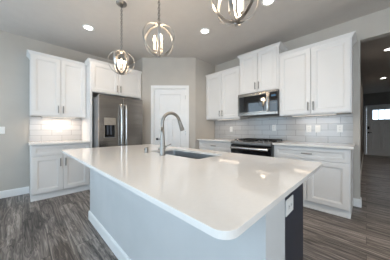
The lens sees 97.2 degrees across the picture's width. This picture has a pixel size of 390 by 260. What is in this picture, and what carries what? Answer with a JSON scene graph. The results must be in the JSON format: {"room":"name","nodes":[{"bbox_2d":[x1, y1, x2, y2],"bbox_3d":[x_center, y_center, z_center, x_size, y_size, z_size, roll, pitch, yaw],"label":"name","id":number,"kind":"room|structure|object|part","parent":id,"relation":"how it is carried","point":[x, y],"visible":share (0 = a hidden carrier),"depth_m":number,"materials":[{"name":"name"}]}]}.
{"room":"kitchen","nodes":[
{"label":"kitchen","id":0,"kind":"room"},
{"bbox_2d":[0,30,129,192],"bbox_3d":[-2.963,-0.257,3.099,3.632,2.749,0.120,0,0,-45],"label":"wall","id":1,"kind":"structure","parent":0,"point":[14,62],"depth_m":2.94,"materials":[{"name":"beige paint"}]},
{"bbox_2d":[0,127,4,133],"bbox_3d":[-3.170,0.003,2.799,0.118,0.117,0.010,0,0,-45],"label":"wall switch","id":2,"kind":"object","parent":1,"relation":"attached to","point":[2,129],"visible":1,"depth_m":2.82,"materials":[{"name":"white plastic"}]},
{"bbox_2d":[0,186,28,198],"bbox_3d":[-3.511,1.058,2.456,1.668,0.120,0.014,0,0,-45],"label":"baseboard","id":3,"kind":"structure","parent":1,"relation":"attached to","point":[24,190],"depth_m":2.91,"materials":[{"name":"white paint"}]},
{"bbox_2d":[26,49,85,117],"bbox_3d":[-2.523,-0.770,3.183,0.834,1.056,0.382,0,0,-45],"label":"upper cabinet","id":4,"kind":"object","parent":1,"relation":"attached to","point":[57,84],"visible":0.99,"depth_m":3.05,"materials":[{"name":"white paint"}]},
{"bbox_3d":[-2.544,-0.753,2.957,0.380,0.999,0.019,0,0,-45],"label":"door","id":5,"kind":"part","parent":4,"relation":"part of","materials":[{"name":"white paint"}]},
{"bbox_3d":[-2.528,-1.270,3.188,0.834,0.055,0.369,0,0,-45],"label":"crown","id":6,"kind":"part","parent":4,"relation":"part of","materials":[{"name":"white paint"}]},
{"bbox_2d":[41,116,75,117],"bbox_3d":[-2.536,-0.242,3.229,0.500,0.024,0.060,0,0,-45],"label":"light","id":7,"kind":"object","parent":4,"relation":"attached to","point":[41,116],"visible":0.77,"depth_m":3.18,"materials":[{"name":"white plastic"}]},
{"bbox_3d":[-2.268,-0.753,3.232,0.380,0.999,0.019,0,0,-45],"label":"door","id":8,"kind":"part","parent":4,"relation":"part of","materials":[{"name":"white paint"}]},
{"bbox_2d":[30,116,81,140],"bbox_3d":[-2.640,-0.019,3.329,0.794,0.446,0.008,0,0,-45],"label":"tile backsplash","id":9,"kind":"structure","parent":1,"relation":"attached to","point":[41,128],"depth_m":3.29,"materials":[{"name":"white tile"}]},
{"bbox_2d":[130,58,141,99],"bbox_3d":[-1.411,-0.257,4.170,0.078,2.749,0.760,0,0,-45],"label":"wall","id":10,"kind":"structure","parent":0,"point":[138,64],"depth_m":3.97,"materials":[{"name":"beige paint"}]},
{"bbox_2d":[142,58,194,148],"bbox_3d":[-0.573,-0.257,3.928,1.192,2.749,0.110,0,0,0],"label":"wall","id":11,"kind":"structure","parent":0,"point":[155,71],"depth_m":3.87,"materials":[{"name":"beige paint"}]},
{"bbox_2d":[151,85,188,147],"bbox_3d":[-0.549,0.059,3.904,0.854,2.117,0.137,0,0,0],"label":"door","id":12,"kind":"structure","parent":11,"relation":"in","point":[164,98],"depth_m":3.89,"materials":[{"name":"white paint"}]},
{"bbox_2d":[0,0,389,93],"bbox_3d":[3.102,-1.671,3.545,12.900,0.080,8.126,0,0,-45],"label":"ceiling","id":13,"kind":"structure","parent":0,"point":[55,22],"depth_m":2.68,"materials":[{"name":"paint"}]},
{"bbox_2d":[82,24,94,30],"bbox_3d":[-1.685,-1.626,2.737,0.170,0.010,0.170,0,0,-45],"label":"recessed light","id":14,"kind":"object","parent":13,"relation":"in","point":[85,26],"visible":1,"depth_m":2.73,"materials":[{"name":"white plastic"}]},
{"bbox_2d":[108,0,134,74],"bbox_3d":[-0.940,-1.169,2.218,0.320,0.924,0.284,0,0,-23],"label":"pendant light","id":15,"kind":"object","parent":13,"relation":"hanging from","point":[120,3],"visible":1,"depth_m":2.21,"materials":[{"name":"silver metal"}]},
{"bbox_3d":[-0.940,-1.312,2.218,0.021,0.594,0.021,0,0,22],"label":"chain","id":16,"kind":"part","parent":15,"relation":"part of","materials":[{"name":"silver metal"}]},
{"bbox_2d":[142,0,174,57],"bbox_3d":[-0.331,-1.154,1.609,0.320,0.954,0.284,0,0,-42],"label":"pendant light","id":17,"kind":"object","parent":13,"relation":"hanging from","point":[159,25],"visible":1,"depth_m":1.58,"materials":[{"name":"silver metal"}]},
{"bbox_3d":[-0.331,-1.296,1.609,0.021,0.624,0.021,0,0,3],"label":"chain","id":18,"kind":"part","parent":17,"relation":"part of","materials":[{"name":"silver metal"}]},
{"bbox_2d":[200,28,209,33],"bbox_3d":[0.174,-1.626,2.834,0.170,0.010,0.170,0,0,-45],"label":"recessed light","id":19,"kind":"object","parent":13,"relation":"in","point":[203,30],"visible":1,"depth_m":2.83,"materials":[{"name":"white plastic"}]},
{"bbox_2d":[211,0,259,27],"bbox_3d":[0.258,-1.147,1.085,0.284,0.969,0.319,0,0,25],"label":"pendant light","id":20,"kind":"object","parent":13,"relation":"hanging from","point":[235,21],"visible":1,"depth_m":1.07,"materials":[{"name":"silver metal"}]},
{"bbox_2d":[261,0,274,5],"bbox_3d":[0.934,-1.626,2.171,0.170,0.010,0.170,0,0,-45],"label":"recessed light","id":21,"kind":"object","parent":13,"relation":"in","point":[263,2],"visible":1,"depth_m":2.19,"materials":[{"name":"white plastic"}]},
{"bbox_2d":[0,155,389,259],"bbox_3d":[3.120,1.143,3.562,12.850,0.050,8.126,0,0,-45],"label":"floor","id":22,"kind":"structure","parent":0,"point":[59,227],"depth_m":1.93,"materials":[{"name":"grey wood"}]},
{"bbox_2d":[30,143,88,201],"bbox_3d":[-2.412,0.676,3.100,0.794,0.883,0.613,0,0,-45],"label":"base cabinet","id":23,"kind":"object","parent":22,"relation":"on","point":[53,173],"visible":0.92,"depth_m":2.85,"materials":[{"name":"white paint"}]},
{"bbox_3d":[-2.364,0.713,2.779,0.378,0.575,0.019,0,0,-45],"label":"door","id":24,"kind":"part","parent":23,"relation":"part of","materials":[{"name":"white paint"}]},
{"bbox_2d":[28,140,89,145],"bbox_3d":[-2.421,0.219,3.095,0.816,0.030,0.649,0,0,-45],"label":"countertop","id":25,"kind":"structure","parent":23,"relation":"on","point":[30,143],"depth_m":2.94,"materials":[{"name":"white stone"}]},
{"bbox_3d":[-2.227,0.332,2.916,0.764,0.163,0.019,0,0,-45],"label":"drawer","id":26,"kind":"part","parent":23,"relation":"part of","materials":[{"name":"white paint"}]},
{"bbox_3d":[-2.090,0.713,3.052,0.378,0.575,0.019,0,0,-45],"label":"door","id":27,"kind":"part","parent":23,"relation":"part of","materials":[{"name":"white paint"}]},
{"bbox_2d":[82,58,141,189],"bbox_3d":[-1.777,-0.098,3.725,1.062,2.432,0.671,0,0,-45],"label":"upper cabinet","id":28,"kind":"object","parent":22,"relation":"on","point":[100,78],"visible":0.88,"depth_m":3.39,"materials":[{"name":"white paint"}]},
{"bbox_3d":[-2.132,0.203,3.409,0.034,1.830,0.616,0,0,-45],"label":"panel","id":29,"kind":"part","parent":28,"relation":"part of","materials":[{"name":"white paint"}]},
{"bbox_3d":[-1.736,-0.997,3.356,0.494,0.545,0.019,0,0,-45],"label":"door","id":30,"kind":"part","parent":28,"relation":"part of","materials":[{"name":"white paint"}]},
{"bbox_3d":[-1.655,-1.286,3.602,1.062,0.055,0.298,0,0,-45],"label":"crown","id":31,"kind":"part","parent":28,"relation":"part of","materials":[{"name":"white paint"}]},
{"bbox_3d":[-1.380,-0.997,3.712,0.494,0.545,0.019,0,0,-45],"label":"door","id":32,"kind":"part","parent":28,"relation":"part of","materials":[{"name":"white paint"}]},
{"bbox_2d":[92,94,142,147],"bbox_3d":[-1.660,0.242,3.587,0.835,1.752,0.972,0,0,-45],"label":"refrigerator","id":33,"kind":"object","parent":22,"relation":"on","point":[116,121],"visible":0.58,"depth_m":3.23,"materials":[{"name":"silver metal"}]},
{"bbox_3d":[-1.552,-0.039,3.148,0.202,0.370,0.053,0,0,-45],"label":"dispenser frame","id":34,"kind":"part","parent":33,"relation":"part of","materials":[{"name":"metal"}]},
{"bbox_3d":[-1.542,-0.122,3.174,0.412,1.000,0.070,0,0,-45],"label":"door","id":35,"kind":"part","parent":33,"relation":"part of","materials":[{"name":"silver metal"}]},
{"bbox_3d":[-1.377,-0.077,3.240,0.034,0.842,0.083,0,0,-45],"label":"handle","id":36,"kind":"part","parent":33,"relation":"part of","materials":[{"name":"silver metal"}]},
{"bbox_3d":[-1.314,-0.077,3.304,0.034,0.842,0.083,0,0,-45],"label":"handle","id":37,"kind":"part","parent":33,"relation":"part of","materials":[{"name":"silver metal"}]},
{"bbox_3d":[-1.247,-0.122,3.469,0.412,1.000,0.070,0,0,-45],"label":"door","id":38,"kind":"part","parent":33,"relation":"part of","materials":[{"name":"silver metal"}]},
{"bbox_2d":[88,168,302,259],"bbox_3d":[-0.239,0.686,1.668,0.851,0.863,2.230,0,0,-45],"label":"kitchen island","id":39,"kind":"object","parent":22,"relation":"on","point":[133,227],"visible":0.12,"depth_m":1.07,"materials":[{"name":"white quartz"},{"name":"light grey paint"},{"name":"white paint"}]},
{"bbox_3d":[-0.464,1.064,1.444,0.215,0.108,2.230,0,0,-45],"label":"baseboard","id":40,"kind":"part","parent":39,"relation":"part of","materials":[{"name":"white paint"}]},
{"bbox_2d":[61,144,322,239],"bbox_3d":[-0.322,0.243,1.623,1.202,0.021,2.321,0,0,-45],"label":"island countertop","id":41,"kind":"structure","parent":39,"relation":"on","point":[222,195],"depth_m":0.80,"materials":[{"name":"white stone"}]},
{"bbox_2d":[158,112,183,155],"bbox_3d":[-0.205,0.028,1.653,0.285,0.410,0.114,0,0,-45],"label":"kitchen faucet","id":42,"kind":"object","parent":41,"relation":"on","point":[162,147],"visible":1,"depth_m":1.58,"materials":[{"name":"silver metal"}]},
{"bbox_3d":[-0.224,-0.089,1.653,0.220,0.175,0.030,0,0,-41],"label":"spout","id":43,"kind":"part","parent":42,"relation":"part of","materials":[{"name":"silver metal"}]},
{"bbox_2d":[157,150,213,158],"bbox_3d":[-0.113,0.365,1.761,0.400,0.218,0.790,0,0,-45],"label":"sink","id":44,"kind":"object","parent":41,"relation":"in","point":[173,152],"visible":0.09,"depth_m":1.97,"materials":[{"name":"metal"}]},
{"bbox_2d":[285,195,292,216],"bbox_3d":[0.544,0.430,0.981,0.130,0.088,0.009,0,0,-45],"label":"island outlet","id":45,"kind":"object","parent":39,"relation":"attached to","point":[289,202],"visible":1,"depth_m":0.96,"materials":[{"name":"white plastic"}]},
{"bbox_3d":[0.547,0.686,1.006,0.597,0.863,0.019,0,0,-45],"label":"panel","id":46,"kind":"part","parent":39,"relation":"part of","materials":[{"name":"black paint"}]},
{"bbox_2d":[199,140,231,152],"bbox_3d":[0.604,0.676,3.816,0.898,0.883,0.613,0,0,45],"label":"base cabinet","id":47,"kind":"object","parent":22,"relation":"on","point":[204,145],"visible":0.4,"depth_m":3.60,"materials":[{"name":"white paint"}]},
{"bbox_2d":[197,138,232,141],"bbox_3d":[0.607,0.219,3.818,0.649,0.030,0.899,0,0,-45],"label":"countertop","id":48,"kind":"structure","parent":47,"relation":"on","point":[206,139],"depth_m":3.69,"materials":[{"name":"white stone"}]},
{"bbox_2d":[230,138,281,156],"bbox_3d":[1.156,0.644,3.192,0.751,0.948,0.731,0,0,45],"label":"range","id":49,"kind":"object","parent":22,"relation":"on","point":[250,146],"visible":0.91,"depth_m":2.95,"materials":[{"name":"black metal"}]},
{"bbox_3d":[0.924,0.323,2.960,0.681,0.041,0.075,0,0,45],"label":"handle","id":50,"kind":"part","parent":49,"relation":"part of","materials":[{"name":"silver metal"}]},
{"bbox_3d":[0.949,0.578,2.985,0.551,0.360,0.002,0,0,45],"label":"glass","id":51,"kind":"part","parent":49,"relation":"part of","materials":[{"name":"glass"}]},
{"bbox_3d":[0.970,0.571,3.006,0.743,0.615,0.058,0,0,45],"label":"oven door","id":52,"kind":"part","parent":49,"relation":"part of","materials":[{"name":"black glass"}]},
{"bbox_3d":[0.972,0.225,3.008,0.751,0.062,0.072,0,0,45],"label":"control panel","id":53,"kind":"part","parent":49,"relation":"part of","materials":[{"name":"metal"}]},
{"bbox_2d":[274,145,352,218],"bbox_3d":[1.787,0.676,2.633,0.918,0.883,0.613,0,0,45],"label":"base cabinet","id":54,"kind":"object","parent":22,"relation":"on","point":[329,189],"visible":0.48,"depth_m":2.29,"materials":[{"name":"white paint"}]},
{"bbox_3d":[1.444,0.713,2.607,0.440,0.575,0.019,0,0,45],"label":"door","id":55,"kind":"part","parent":54,"relation":"part of","materials":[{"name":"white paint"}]},
{"bbox_3d":[1.603,0.332,2.448,0.888,0.163,0.019,0,0,45],"label":"drawer","id":56,"kind":"part","parent":54,"relation":"part of","materials":[{"name":"white paint"}]},
{"bbox_2d":[272,141,355,148],"bbox_3d":[1.800,0.219,2.625,0.649,0.030,0.949,0,0,-45],"label":"countertop","id":57,"kind":"structure","parent":54,"relation":"on","point":[286,143],"depth_m":2.42,"materials":[{"name":"white stone"}]},
{"bbox_3d":[1.761,0.713,2.290,0.440,0.575,0.019,0,0,45],"label":"door","id":58,"kind":"part","parent":54,"relation":"part of","materials":[{"name":"white paint"}]},
{"bbox_2d":[195,58,214,148],"bbox_3d":[0.285,-0.257,4.190,0.818,2.749,0.078,0,0,-45],"label":"wall","id":59,"kind":"structure","parent":0,"point":[204,128],"depth_m":4.02,"materials":[{"name":"beige paint"}]},
{"bbox_2d":[215,7,389,198],"bbox_3d":[2.795,-0.257,2.174,0.120,2.749,6.322,0,0,-45],"label":"wall","id":60,"kind":"structure","parent":0,"point":[375,25],"depth_m":2.52,"materials":[{"name":"beige paint"}]},
{"bbox_2d":[206,66,247,119],"bbox_3d":[0.703,-0.770,3.912,0.901,1.056,0.382,0,0,45],"label":"upper cabinet","id":61,"kind":"object","parent":60,"relation":"attached to","point":[222,87],"visible":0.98,"depth_m":3.76,"materials":[{"name":"white paint"}]},
{"bbox_3d":[0.443,-0.753,3.966,0.434,0.999,0.019,0,0,45],"label":"door","id":62,"kind":"part","parent":61,"relation":"part of","materials":[{"name":"white paint"}]},
{"bbox_3d":[0.591,-1.270,3.800,0.901,0.055,0.040,0,0,45],"label":"crown","id":63,"kind":"part","parent":61,"relation":"part of","materials":[{"name":"white paint"}]},
{"bbox_3d":[0.756,-0.753,3.653,0.434,0.999,0.019,0,0,45],"label":"door","id":64,"kind":"part","parent":61,"relation":"part of","materials":[{"name":"white paint"}]},
{"bbox_2d":[237,41,287,94],"bbox_3d":[1.285,-1.097,3.321,0.837,0.786,0.395,0,0,45],"label":"upper cabinet","id":65,"kind":"object","parent":60,"relation":"attached to","point":[259,68],"visible":0.85,"depth_m":3.16,"materials":[{"name":"white paint"}]},
{"bbox_3d":[1.052,-1.081,3.338,0.344,0.729,0.019,0,0,45],"label":"door","id":66,"kind":"part","parent":65,"relation":"part of","materials":[{"name":"white paint"}]},
{"bbox_2d":[238,89,278,116],"bbox_3d":[1.258,-0.484,3.294,0.755,0.426,0.447,0,0,45],"label":"microwave","id":67,"kind":"object","parent":65,"relation":"attached to","point":[263,103],"visible":1,"depth_m":3.14,"materials":[{"name":"silver metal"}]},
{"bbox_3d":[1.098,-0.490,3.248,0.537,0.302,0.047,0,0,45],"label":"glass","id":68,"kind":"part","parent":67,"relation":"part of","materials":[{"name":"black glass"}]},
{"bbox_3d":[1.109,-0.490,3.239,0.622,0.333,0.053,0,0,45],"label":"door","id":69,"kind":"part","parent":67,"relation":"part of","materials":[{"name":"black glass"}]},
{"bbox_3d":[1.377,-0.490,2.972,0.128,0.333,0.052,0,0,45],"label":"control panel","id":70,"kind":"part","parent":67,"relation":"part of","materials":[{"name":"black glass"}]},
{"bbox_3d":[1.289,-1.462,3.325,0.837,0.055,0.382,0,0,45],"label":"crown","id":71,"kind":"part","parent":65,"relation":"part of","materials":[{"name":"white paint"}]},
{"bbox_3d":[1.302,-1.081,3.088,0.344,0.729,0.019,0,0,45],"label":"door","id":72,"kind":"part","parent":65,"relation":"part of","materials":[{"name":"white paint"}]},
{"bbox_2d":[215,114,352,143],"bbox_3d":[1.429,-0.019,3.449,2.579,0.446,0.008,0,0,45],"label":"tile backsplash","id":73,"kind":"structure","parent":60,"relation":"attached to","point":[287,128],"depth_m":3.10,"materials":[{"name":"white tile"}]},
{"bbox_2d":[306,125,310,131],"bbox_3d":[1.943,-0.019,2.922,0.072,0.117,0.009,0,0,45],"label":"wall outlet","id":74,"kind":"object","parent":73,"relation":"attached to","point":[308,127],"visible":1,"depth_m":2.92,"materials":[{"name":"white plastic"}]},
{"bbox_2d":[315,125,320,131],"bbox_3d":[2.033,-0.019,2.832,0.072,0.117,0.010,0,0,45],"label":"wall switch","id":75,"kind":"object","parent":73,"relation":"attached to","point":[317,127],"visible":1,"depth_m":2.83,"materials":[{"name":"white plastic"}]},
{"bbox_2d":[337,125,342,131],"bbox_3d":[2.229,-0.022,2.635,0.072,0.117,0.009,0,0,45],"label":"wall outlet","id":76,"kind":"object","parent":73,"relation":"attached to","point":[339,127],"visible":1,"depth_m":2.63,"materials":[{"name":"white plastic"}]},
{"bbox_2d":[279,31,356,116],"bbox_3d":[1.898,-0.770,2.717,0.961,1.056,0.382,0,0,45],"label":"upper cabinet","id":77,"kind":"object","parent":60,"relation":"attached to","point":[315,78],"visible":1,"depth_m":2.56,"materials":[{"name":"white paint"}]},
{"bbox_3d":[1.620,-0.753,2.788,0.444,0.999,0.019,0,0,45],"label":"door","id":78,"kind":"part","parent":77,"relation":"part of","materials":[{"name":"white paint"}]},
{"bbox_2d":[292,113,336,116],"bbox_3d":[1.904,-0.242,2.768,0.600,0.024,0.060,0,0,45],"label":"light","id":79,"kind":"object","parent":77,"relation":"attached to","point":[326,113],"visible":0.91,"depth_m":2.73,"materials":[{"name":"white plastic"}]},
{"bbox_3d":[1.902,-1.270,2.722,0.961,0.055,0.369,0,0,45],"label":"crown","id":80,"kind":"part","parent":77,"relation":"part of","materials":[{"name":"white paint"}]},
{"bbox_3d":[1.941,-0.753,2.468,0.444,0.999,0.019,0,0,45],"label":"door","id":81,"kind":"part","parent":77,"relation":"part of","materials":[{"name":"white paint"}]},
{"bbox_2d":[360,62,362,170],"bbox_3d":[5.047,-0.257,5.259,7.426,2.749,0.100,0,0,-45],"label":"wall","id":82,"kind":"structure","parent":0,"point":[361,85],"depth_m":5.00,"materials":[{"name":"beige paint"}]},
{"bbox_2d":[353,152,363,207],"bbox_3d":[5.033,1.058,5.164,7.540,0.120,0.087,0,0,-45],"label":"baseboard","id":83,"kind":"structure","parent":82,"relation":"attached to","point":[357,202],"depth_m":2.51,"materials":[{"name":"white paint"}]},
{"bbox_2d":[363,92,389,151],"bbox_3d":[8.280,-0.257,7.361,0.120,2.749,1.700,0,0,-45],"label":"wall","id":84,"kind":"structure","parent":0,"point":[380,98],"depth_m":7.60,"materials":[{"name":"beige paint"}]},
{"bbox_2d":[364,104,389,155],"bbox_3d":[8.137,0.007,7.473,1.084,2.222,0.144,0,0,45],"label":"door","id":85,"kind":"structure","parent":84,"relation":"in","point":[378,130],"depth_m":7.57,"materials":[{"name":"white paint"}]}
]}

